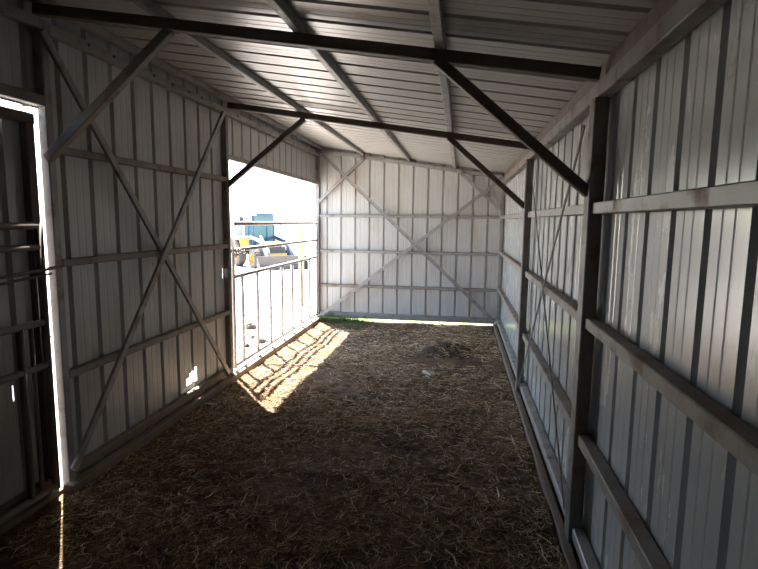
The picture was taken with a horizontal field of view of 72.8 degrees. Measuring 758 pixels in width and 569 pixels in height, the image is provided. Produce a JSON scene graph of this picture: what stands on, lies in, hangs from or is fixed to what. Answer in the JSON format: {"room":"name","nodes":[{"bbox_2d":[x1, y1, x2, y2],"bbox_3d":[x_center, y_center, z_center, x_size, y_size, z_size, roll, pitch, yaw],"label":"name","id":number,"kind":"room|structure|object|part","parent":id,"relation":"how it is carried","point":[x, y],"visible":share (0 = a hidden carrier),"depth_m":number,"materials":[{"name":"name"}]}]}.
{"room":"farm building","nodes":[
{"label":"farm building","id":0,"kind":"room"},
{"bbox_2d":[0,0,315,485],"bbox_3d":[-1.810,-0.306,4.255,0.030,2.980,9.362,2,7,9],"label":"wall","id":1,"kind":"structure","parent":0,"point":[146,121],"depth_m":3.90,"materials":[{"name":"grey metal"}]},
{"bbox_2d":[0,82,44,106],"bbox_3d":[-2.213,-0.843,1.254,0.060,0.060,3.462,2,7,9],"label":"door frame","id":2,"kind":"structure","parent":1,"relation":"attached to","point":[6,91],"depth_m":2.80,"materials":[{"name":"metal"}]},
{"bbox_2d":[0,486,63,534],"bbox_3d":[-2.178,1.438,2.237,0.100,0.090,2.070,2,7,9],"label":"door sill","id":3,"kind":"structure","parent":1,"relation":"attached to","point":[33,508],"depth_m":2.98,"materials":[{"name":"grey metal"}]},
{"bbox_2d":[61,147,226,180],"bbox_3d":[-1.760,-0.940,4.150,0.055,0.045,2.255,2,7,9],"label":"wall girt","id":4,"kind":"object","parent":1,"relation":"attached to","point":[73,152],"depth_m":3.82,"materials":[{"name":"grey metal"}]},
{"bbox_2d":[62,244,227,266],"bbox_3d":[-1.768,-0.265,4.234,0.055,0.045,2.255,2,7,9],"label":"wall girt","id":5,"kind":"object","parent":1,"relation":"attached to","point":[67,262],"depth_m":3.75,"materials":[{"name":"grey metal"}]},
{"bbox_2d":[69,310,229,377],"bbox_3d":[-1.776,0.428,4.321,0.055,0.045,2.255,2,7,9],"label":"wall girt","id":6,"kind":"object","parent":1,"relation":"attached to","point":[85,367],"depth_m":3.94,"materials":[{"name":"grey metal"}]},
{"bbox_2d":[76,367,230,474],"bbox_3d":[-1.784,1.052,4.399,0.055,0.060,2.255,2,7,9],"label":"base rail","id":7,"kind":"object","parent":1,"relation":"attached to","point":[109,446],"visible":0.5,"depth_m":4.01,"materials":[{"name":"grey metal"}]},
{"bbox_2d":[0,0,319,156],"bbox_3d":[-1.746,-1.615,4.072,0.069,0.060,9.320,2,7,9],"label":"beam","id":8,"kind":"structure","parent":1,"relation":"attached to","point":[7,10],"depth_m":3.52,"materials":[{"name":"metal"}]},
{"bbox_2d":[229,155,317,184],"bbox_3d":[-1.309,-1.509,6.966,0.055,0.075,3.405,2,7,9],"label":"header","id":9,"kind":"object","parent":1,"relation":"attached to","point":[231,158],"visible":0.81,"depth_m":6.53,"materials":[{"name":"metal"}]},
{"bbox_2d":[12,219,315,485],"bbox_3d":[-172.021,-25.787,206.393,399.980,0.801,460.000,2,7,9],"label":"yard","id":10,"kind":"structure","parent":0,"point":[290,232],"depth_m":11.87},
{"bbox_2d":[51,288,314,353],"bbox_3d":[-2.635,0.529,10.377,3.315,0.316,8.731,2,7,9],"label":"gravel","id":11,"kind":"object","parent":10,"relation":"on","point":[259,288],"visible":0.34,"depth_m":10.17,"materials":[{"name":"gravel"}]},
{"bbox_2d":[245,322,255,328],"bbox_3d":[-2.032,0.660,8.148,0.171,0.134,0.164,2,7,9],"label":"stone","id":12,"kind":"object","parent":10,"relation":"on","point":[250,325],"visible":0.94,"depth_m":8.11,"materials":[{"name":"grey stone"}]},
{"bbox_2d":[255,337,265,343],"bbox_3d":[-1.664,0.796,7.244,0.153,0.116,0.122,2,7,9],"label":"stone","id":13,"kind":"object","parent":10,"relation":"on","point":[262,340],"visible":0.54,"depth_m":7.21,"materials":[{"name":"grey stone"}]},
{"bbox_2d":[234,213,307,269],"bbox_3d":[-5.689,-2.240,26.188,2.540,2.772,5.120,-4,8,-33],"label":"loader","id":14,"kind":"object","parent":10,"relation":"on","point":[254,235],"visible":0.82,"depth_m":26.14,"materials":[{"name":"metal"}]},
{"bbox_2d":[271,246,283,251],"bbox_3d":[-4.951,-1.768,25.096,0.680,0.380,0.055,-4,8,-33],"label":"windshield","id":15,"kind":"object","parent":14,"relation":"attached to","point":[279,248],"depth_m":25.09,"materials":[{"name":"grey glass"}]},
{"bbox_2d":[298,229,303,304],"bbox_3d":[-1.658,-0.342,10.978,0.100,1.674,0.100,2,7,9],"label":"timber post","id":16,"kind":"object","parent":10,"relation":"on","point":[300,231],"visible":0.62,"depth_m":10.90,"materials":[{"name":"yellow wood"}]},
{"bbox_2d":[0,321,582,568],"bbox_3d":[-0.257,1.209,4.192,3.210,0.104,9.360,2,7,9],"label":"floor","id":17,"kind":"structure","parent":0,"point":[342,386],"depth_m":3.42,"materials":[{"name":"soil"}]},
{"bbox_2d":[32,29,75,484],"bbox_3d":[-1.950,-0.088,3.101,0.060,2.730,0.055,2,7,9],"label":"steel post","id":18,"kind":"object","parent":17,"relation":"on","point":[41,55],"visible":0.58,"depth_m":3.08,"materials":[{"name":"grey metal"}]},
{"bbox_2d":[43,28,174,161],"bbox_3d":[-1.528,-1.048,2.883,0.853,0.699,0.051,2,7,12],"label":"knee brace","id":19,"kind":"object","parent":18,"relation":"attached to","point":[163,36],"visible":0.92,"depth_m":2.86,"materials":[{"name":"metal"}]},
{"bbox_2d":[37,28,230,374],"bbox_3d":[-1.736,-0.247,4.147,0.026,2.682,2.278,2,7,9],"label":"brace","id":20,"kind":"object","parent":18,"relation":"attached to","point":[45,38],"visible":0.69,"depth_m":3.61,"materials":[{"name":"metal"}]},
{"bbox_2d":[70,111,224,470],"bbox_3d":[-1.711,-0.263,4.120,0.026,2.622,2.238,2,7,9],"label":"brace","id":21,"kind":"object","parent":18,"relation":"attached to","point":[98,411],"visible":1,"depth_m":3.81,"materials":[{"name":"metal"}]},
{"bbox_2d":[64,316,318,493],"bbox_3d":[-1.478,0.949,6.053,0.070,0.100,5.810,2,7,9],"label":"rail","id":22,"kind":"object","parent":17,"relation":"on","point":[113,459],"visible":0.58,"depth_m":4.29,"materials":[{"name":"grey metal"}]},
{"bbox_2d":[220,114,233,375],"bbox_3d":[-1.587,-0.369,5.378,0.060,2.730,0.060,2,7,9],"label":"steel post","id":23,"kind":"object","parent":22,"relation":"on","point":[224,126],"visible":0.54,"depth_m":5.35,"materials":[{"name":"grey metal"}]},
{"bbox_2d":[228,118,305,187],"bbox_3d":[-1.155,-1.336,5.221,0.852,0.699,0.051,2,7,7],"label":"knee brace","id":24,"kind":"object","parent":23,"relation":"attached to","point":[301,121],"visible":0.88,"depth_m":5.20,"materials":[{"name":"metal"}]},
{"bbox_2d":[319,183,495,316],"bbox_3d":[0.436,-0.542,8.454,2.954,2.323,0.020,2,7,9],"label":"brace","id":25,"kind":"object","parent":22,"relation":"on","point":[493,185],"visible":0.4,"depth_m":8.44,"materials":[{"name":"metal"}]},
{"bbox_2d":[0,323,565,568],"bbox_3d":[-0.206,1.142,4.628,2.882,0.117,8.110,2,7,9],"label":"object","id":26,"kind":"structure","parent":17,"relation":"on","point":[426,516],"depth_m":3.38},
{"bbox_2d":[267,363,379,368],"bbox_3d":[-0.649,0.965,6.082,1.382,0.031,0.038,1,7,6],"label":"stick","id":27,"kind":"object","parent":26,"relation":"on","point":[267,363],"visible":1,"depth_m":6.10,"materials":[{"name":"brown wood"}]},
{"bbox_2d":[316,156,319,316],"bbox_3d":[-1.044,-0.773,8.787,0.060,2.760,0.060,2,7,9],"label":"steel post","id":28,"kind":"object","parent":17,"relation":"on","point":[317,157],"visible":0.54,"depth_m":8.71,"materials":[{"name":"grey metal"}]},
{"bbox_2d":[230,221,317,368],"bbox_3d":[-1.318,-0.072,7.167,0.046,1.603,3.314,2,7,9],"label":"gate","id":29,"kind":"object","parent":28,"relation":"attached to","point":[233,223],"visible":0.98,"depth_m":6.62,"materials":[{"name":"metal"}]},
{"bbox_2d":[231,248,247,256],"bbox_3d":[-1.512,-0.355,5.582,0.060,0.100,0.384,2,7,9],"label":"chain","id":30,"kind":"object","parent":29,"relation":"attached to","point":[233,250],"visible":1,"depth_m":5.53,"materials":[{"name":"grey metal"}]},
{"bbox_3d":[-1.308,-0.844,7.071,0.046,0.046,3.250,2,7,9],"label":"rail","id":31,"kind":"part","parent":29,"relation":"part of","materials":[{"name":"metal"}]},
{"bbox_3d":[-1.315,-0.278,7.141,0.046,0.046,3.250,2,7,9],"label":"rail","id":32,"kind":"part","parent":29,"relation":"part of","materials":[{"name":"metal"}]},
{"bbox_3d":[-1.312,-0.561,7.106,0.046,0.046,3.250,2,7,9],"label":"rail","id":33,"kind":"part","parent":29,"relation":"part of","materials":[{"name":"metal"}]},
{"bbox_3d":[-1.327,0.694,7.263,0.046,0.046,3.250,2,7,9],"label":"rail","id":34,"kind":"part","parent":29,"relation":"part of","materials":[{"name":"metal"}]},
{"bbox_2d":[318,157,364,202],"bbox_3d":[-0.629,-1.733,8.553,0.804,0.750,0.040,2,7,9],"label":"knee brace","id":35,"kind":"object","parent":28,"relation":"attached to","point":[362,159],"visible":1,"depth_m":8.54,"materials":[{"name":"metal"}]},
{"bbox_2d":[318,315,470,328],"bbox_3d":[0.180,0.646,8.394,2.602,0.149,0.615,2,7,9],"label":"grass tuft","id":36,"kind":"object","parent":17,"relation":"on","point":[334,319],"visible":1,"depth_m":8.66,"materials":[{"name":"green plant"}]},
{"bbox_2d":[422,370,432,376],"bbox_3d":[0.549,1.001,5.769,0.040,0.042,0.164,-3,8,-29],"label":"scrap","id":37,"kind":"object","parent":17,"relation":"on","point":[423,371],"visible":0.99,"depth_m":5.76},
{"bbox_2d":[417,342,476,359],"bbox_3d":[0.893,0.855,6.849,0.865,0.158,0.785,2,7,9],"label":"pile","id":38,"kind":"object","parent":17,"relation":"on","point":[446,350],"visible":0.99,"depth_m":6.71,"materials":[{"name":"soil"}]},
{"bbox_2d":[432,368,468,372],"bbox_3d":[0.827,1.002,5.974,0.432,0.030,0.053,3,7,16],"label":"twig","id":39,"kind":"object","parent":17,"relation":"on","point":[434,368],"visible":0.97,"depth_m":5.97,"materials":[{"name":"brown wood"}]},
{"bbox_2d":[495,190,504,325],"bbox_3d":[1.966,-0.450,8.346,0.060,2.300,0.060,2,7,9],"label":"steel post","id":40,"kind":"object","parent":17,"relation":"on","point":[502,200],"visible":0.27,"depth_m":8.32,"materials":[{"name":"grey metal"}]},
{"bbox_2d":[459,171,500,209],"bbox_3d":[1.616,-1.500,8.224,0.693,0.624,0.040,2,7,9],"label":"knee brace","id":41,"kind":"object","parent":40,"relation":"attached to","point":[461,173],"visible":1,"depth_m":8.21,"materials":[{"name":"metal"}]},
{"bbox_2d":[493,324,578,568],"bbox_3d":[1.176,1.246,3.938,0.045,0.100,9.200,2,7,9],"label":"rail","id":42,"kind":"object","parent":17,"relation":"on","point":[566,547],"visible":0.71,"depth_m":3.46,"materials":[{"name":"grey metal"}]},
{"bbox_2d":[321,153,494,321],"bbox_3d":[0.463,-0.783,8.448,2.918,2.720,0.020,2,7,9],"label":"brace","id":43,"kind":"object","parent":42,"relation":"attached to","point":[323,155],"visible":1,"depth_m":8.45,"materials":[{"name":"metal"}]},
{"bbox_2d":[515,159,533,393],"bbox_3d":[1.405,-0.050,4.973,0.067,2.270,0.085,2,7,9],"label":"steel post","id":44,"kind":"object","parent":42,"relation":"on","point":[528,191],"visible":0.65,"depth_m":4.93,"materials":[{"name":"grey metal"}]},
{"bbox_2d":[447,136,523,208],"bbox_3d":[1.027,-1.076,4.920,0.773,0.688,0.055,2,7,9],"label":"knee brace","id":45,"kind":"object","parent":44,"relation":"attached to","point":[459,147],"visible":0.92,"depth_m":4.90,"materials":[{"name":"metal"}]},
{"bbox_2d":[530,162,564,508],"bbox_3d":[1.194,0.029,3.755,0.009,2.061,2.370,2,7,10],"label":"brace","id":46,"kind":"object","parent":44,"relation":"attached to","point":[530,162],"visible":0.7,"depth_m":3.33,"materials":[{"name":"metal"}]},
{"bbox_2d":[518,125,585,386],"bbox_3d":[1.180,0.118,3.768,0.009,2.081,2.370,2,7,10],"label":"brace","id":47,"kind":"object","parent":44,"relation":"attached to","point":[584,126],"visible":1,"depth_m":3.22,"materials":[{"name":"metal"}]},
{"bbox_2d":[564,97,609,547],"bbox_3d":[1.041,0.243,2.596,0.067,2.270,0.110,2,7,9],"label":"steel post","id":48,"kind":"object","parent":17,"relation":"on","point":[599,106],"visible":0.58,"depth_m":2.54,"materials":[{"name":"black metal"}]},
{"bbox_2d":[433,55,587,196],"bbox_3d":[0.659,-0.784,2.546,0.792,0.689,0.055,2,7,9],"label":"knee brace","id":49,"kind":"object","parent":48,"relation":"attached to","point":[443,66],"visible":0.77,"depth_m":2.52,"materials":[{"name":"metal"}]},
{"bbox_2d":[501,0,727,183],"bbox_3d":[1.261,-1.071,3.659,0.065,0.075,9.320,2,7,9],"label":"beam","id":50,"kind":"structure","parent":48,"relation":"on","point":[684,16],"depth_m":1.88,"materials":[{"name":"metal"}]},
{"bbox_2d":[32,3,601,81],"bbox_3d":[-0.429,-1.266,2.660,3.013,0.495,0.055,2,7,9],"label":"rafter","id":51,"kind":"object","parent":50,"relation":"on","point":[260,35],"visible":1,"depth_m":2.62,"materials":[{"name":"metal"}]},
{"bbox_2d":[227,102,528,149],"bbox_3d":[-0.051,-1.558,5.033,3.013,0.495,0.055,2,7,9],"label":"rafter","id":52,"kind":"object","parent":50,"relation":"on","point":[236,106],"visible":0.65,"depth_m":5.00,"materials":[{"name":"metal"}]},
{"bbox_2d":[319,149,502,178],"bbox_3d":[0.485,-1.972,8.395,3.013,0.495,0.055,2,7,9],"label":"rafter","id":53,"kind":"object","parent":50,"relation":"on","point":[320,150],"visible":0.96,"depth_m":8.38,"materials":[{"name":"metal"}]},
{"bbox_2d":[504,0,678,176],"bbox_3d":[1.292,-1.164,3.643,0.050,0.110,9.320,2,7,9],"label":"eave purlin","id":54,"kind":"object","parent":50,"relation":"on","point":[661,7],"visible":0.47,"depth_m":2.27,"materials":[{"name":"metal"}]},
{"bbox_2d":[53,0,658,172],"bbox_3d":[-0.227,-1.505,3.833,3.290,0.509,9.520,2,7,9],"label":"ceiling","id":55,"kind":"structure","parent":0,"point":[402,92],"depth_m":3.16,"materials":[{"name":"grey metal"}]},
{"bbox_2d":[27,0,322,148],"bbox_3d":[-1.700,-1.728,4.051,0.060,0.050,9.320,2,7,9],"label":"eave purlin","id":56,"kind":"object","parent":55,"relation":"attached to","point":[93,28],"visible":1,"depth_m":4.07,"materials":[{"name":"metal"}]},
{"bbox_2d":[130,0,364,154],"bbox_3d":[-0.985,-1.601,3.952,0.055,0.055,9.320,2,7,9],"label":"roof purlin","id":57,"kind":"structure","parent":55,"relation":"attached to","point":[149,6],"depth_m":3.65,"materials":[{"name":"metal"}]},
{"bbox_2d":[265,0,411,161],"bbox_3d":[-0.221,-1.464,3.847,0.055,0.055,9.320,2,7,9],"label":"roof purlin","id":58,"kind":"structure","parent":55,"relation":"attached to","point":[280,7],"depth_m":3.24,"materials":[{"name":"metal"}]},
{"bbox_2d":[427,0,455,167],"bbox_3d":[0.495,-1.337,3.749,0.055,0.055,9.320,2,7,9],"label":"roof purlin","id":59,"kind":"structure","parent":55,"relation":"attached to","point":[435,7],"depth_m":2.49,"materials":[{"name":"metal"}]},
{"bbox_2d":[284,305,495,324],"bbox_3d":[227.725,-16.889,174.365,400.020,0.754,399.940,2,7,9],"label":"yard","id":60,"kind":"structure","parent":0,"point":[377,320],"depth_m":8.93,"materials":[{"name":"green plant"}]},
{"bbox_2d":[315,147,505,320],"bbox_3d":[0.478,-0.877,8.580,3.188,2.894,0.029,2,7,9],"label":"wall","id":61,"kind":"structure","parent":0,"point":[397,189],"depth_m":8.58,"materials":[{"name":"white metal"}]},
{"bbox_2d":[320,311,495,323],"bbox_3d":[0.447,0.556,8.713,2.980,0.095,0.050,2,7,9],"label":"base rail","id":62,"kind":"object","parent":61,"relation":"attached to","point":[481,320],"visible":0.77,"depth_m":8.67,"materials":[{"name":"metal"}]},
{"bbox_2d":[320,283,496,291],"bbox_3d":[0.453,0.053,8.650,2.980,0.045,0.050,2,7,9],"label":"wall girt","id":63,"kind":"object","parent":61,"relation":"attached to","point":[321,284],"depth_m":8.62,"materials":[{"name":"grey metal"}]},
{"bbox_2d":[320,249,497,255],"bbox_3d":[0.460,-0.531,8.576,2.980,0.045,0.050,2,7,9],"label":"wall girt","id":64,"kind":"object","parent":61,"relation":"attached to","point":[321,250],"depth_m":8.55,"materials":[{"name":"metal"}]},
{"bbox_2d":[319,214,499,218],"bbox_3d":[0.467,-1.122,8.503,2.980,0.045,0.050,2,7,9],"label":"wall girt","id":65,"kind":"object","parent":61,"relation":"attached to","point":[320,215],"depth_m":8.47,"materials":[{"name":"metal"}]},
{"bbox_2d":[500,0,757,568],"bbox_3d":[1.303,0.018,3.798,0.029,2.525,9.362,2,7,9],"label":"wall","id":66,"kind":"structure","parent":0,"point":[681,287],"depth_m":1.71,"materials":[{"name":"grey metal"}]},
{"bbox_2d":[496,318,524,382],"bbox_3d":[1.691,0.784,6.798,0.060,0.060,3.350,2,7,9],"label":"base rail","id":67,"kind":"object","parent":66,"relation":"attached to","point":[512,358],"visible":0.73,"depth_m":6.58,"materials":[{"name":"metal"}]},
{"bbox_2d":[500,213,522,218],"bbox_3d":[1.713,-0.873,6.590,0.062,0.055,3.350,2,7,9],"label":"wall girt","id":68,"kind":"object","parent":66,"relation":"attached to","point":[517,215],"depth_m":6.43,"materials":[{"name":"metal"}]},
{"bbox_2d":[497,288,527,332],"bbox_3d":[1.699,0.281,6.735,0.062,0.055,3.350,2,7,9],"label":"wall girt","id":69,"kind":"object","parent":66,"relation":"attached to","point":[512,312],"depth_m":6.50,"materials":[{"name":"grey metal"}]},
{"bbox_2d":[499,251,529,271],"bbox_3d":[1.706,-0.316,6.660,0.062,0.055,3.350,2,7,9],"label":"wall girt","id":70,"kind":"object","parent":66,"relation":"attached to","point":[512,261],"depth_m":6.38,"materials":[{"name":"grey metal"}]},
{"bbox_2d":[520,383,566,516],"bbox_3d":[1.232,1.138,3.918,0.060,0.060,2.315,2,7,9],"label":"base rail","id":71,"kind":"object","parent":66,"relation":"attached to","point":[551,462],"visible":0.62,"depth_m":3.65,"materials":[{"name":"metal"}]},
{"bbox_2d":[522,333,571,427],"bbox_3d":[1.240,0.636,3.855,0.062,0.055,2.315,2,7,9],"label":"wall girt","id":72,"kind":"object","parent":66,"relation":"attached to","point":[562,401],"depth_m":3.52,"materials":[{"name":"grey metal"}]},
{"bbox_2d":[525,271,577,320],"bbox_3d":[1.247,0.039,3.780,0.062,0.055,2.315,2,7,9],"label":"wall girt","id":73,"kind":"object","parent":66,"relation":"attached to","point":[558,297],"depth_m":3.38,"materials":[{"name":"grey metal"}]},
{"bbox_2d":[528,204,583,217],"bbox_3d":[1.254,-0.518,3.711,0.062,0.055,2.315,2,7,9],"label":"wall girt","id":74,"kind":"object","parent":66,"relation":"attached to","point":[575,210],"depth_m":3.33,"materials":[{"name":"metal"}]},
{"bbox_2d":[572,528,599,568],"bbox_3d":[0.769,1.496,1.016,0.060,0.060,3.365,2,7,9],"label":"base rail","id":75,"kind":"object","parent":66,"relation":"attached to","point":[587,558],"visible":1,"depth_m":2.50,"materials":[{"name":"metal"}]},
{"bbox_2d":[578,435,670,568],"bbox_3d":[0.777,0.993,0.953,0.062,0.055,3.365,2,7,9],"label":"wall girt","id":76,"kind":"object","parent":66,"relation":"attached to","point":[642,543],"depth_m":1.94,"materials":[{"name":"grey metal"}]},
{"bbox_2d":[585,318,757,476],"bbox_3d":[0.784,0.396,0.879,0.062,0.055,3.365,2,7,9],"label":"wall girt","id":77,"kind":"object","parent":66,"relation":"attached to","point":[737,437],"depth_m":1.41,"materials":[{"name":"grey metal"}]},
{"bbox_2d":[593,180,757,213],"bbox_3d":[0.791,-0.161,0.809,0.062,0.055,3.365,2,7,9],"label":"wall girt","id":78,"kind":"object","parent":66,"relation":"attached to","point":[739,194],"depth_m":1.42,"materials":[{"name":"metal"}]},
{"bbox_3d":[-2.422,0.476,0.479,0.030,2.350,1.580,2,7,9],"label":"wall","id":79,"kind":"structure","parent":0,"visible":0},
{"bbox_2d":[0,105,50,516],"bbox_3d":[-2.168,0.318,2.185,0.084,2.385,1.842,2,7,9],"label":"door","id":80,"kind":"structure","parent":79,"relation":"in","point":[19,194],"depth_m":2.92,"materials":[{"name":"metal"}]},
{"bbox_3d":[-2.137,-0.835,2.038,0.050,0.060,1.842,2,7,9],"label":"rail","id":81,"kind":"part","parent":80,"relation":"part of","materials":[{"name":"metal"}]},
{"bbox_3d":[-2.164,1.333,2.309,0.050,0.080,1.842,2,7,9],"label":"rail","id":82,"kind":"part","parent":80,"relation":"part of","materials":[{"name":"metal"}]},
{"bbox_2d":[0,222,60,524],"bbox_3d":[-2.078,0.540,2.210,0.048,1.600,1.706,2,7,9],"label":"gate","id":83,"kind":"object","parent":80,"relation":"attached to","point":[38,247],"visible":1,"depth_m":2.92,"materials":[{"name":"metal"}]},
{"bbox_3d":[-2.068,-0.234,2.118,0.040,0.040,1.675,2,7,9],"label":"rail","id":84,"kind":"part","parent":83,"relation":"part of","materials":[{"name":"metal"}]},
{"bbox_3d":[-2.069,-0.115,2.133,0.040,0.040,1.675,2,7,9],"label":"rail","id":85,"kind":"part","parent":83,"relation":"part of","materials":[{"name":"metal"}]},
{"bbox_3d":[-2.075,0.317,2.187,0.040,0.040,1.675,2,7,9],"label":"rail","id":86,"kind":"part","parent":83,"relation":"part of","materials":[{"name":"metal"}]},
{"bbox_3d":[-2.078,0.570,2.218,0.040,0.040,1.675,2,7,9],"label":"rail","id":87,"kind":"part","parent":83,"relation":"part of","materials":[{"name":"metal"}]},
{"bbox_3d":[-2.087,1.314,2.312,0.040,0.040,1.675,2,7,9],"label":"rail","id":88,"kind":"part","parent":83,"relation":"part of","materials":[{"name":"metal"}]},
{"bbox_2d":[0,258,61,285],"bbox_3d":[-1.939,-0.074,2.813,0.068,0.127,0.481,2,7,9],"label":"rod","id":89,"kind":"object","parent":83,"relation":"attached to","point":[42,269],"visible":1,"depth_m":2.84,"materials":[{"name":"grey metal"}]}
]}

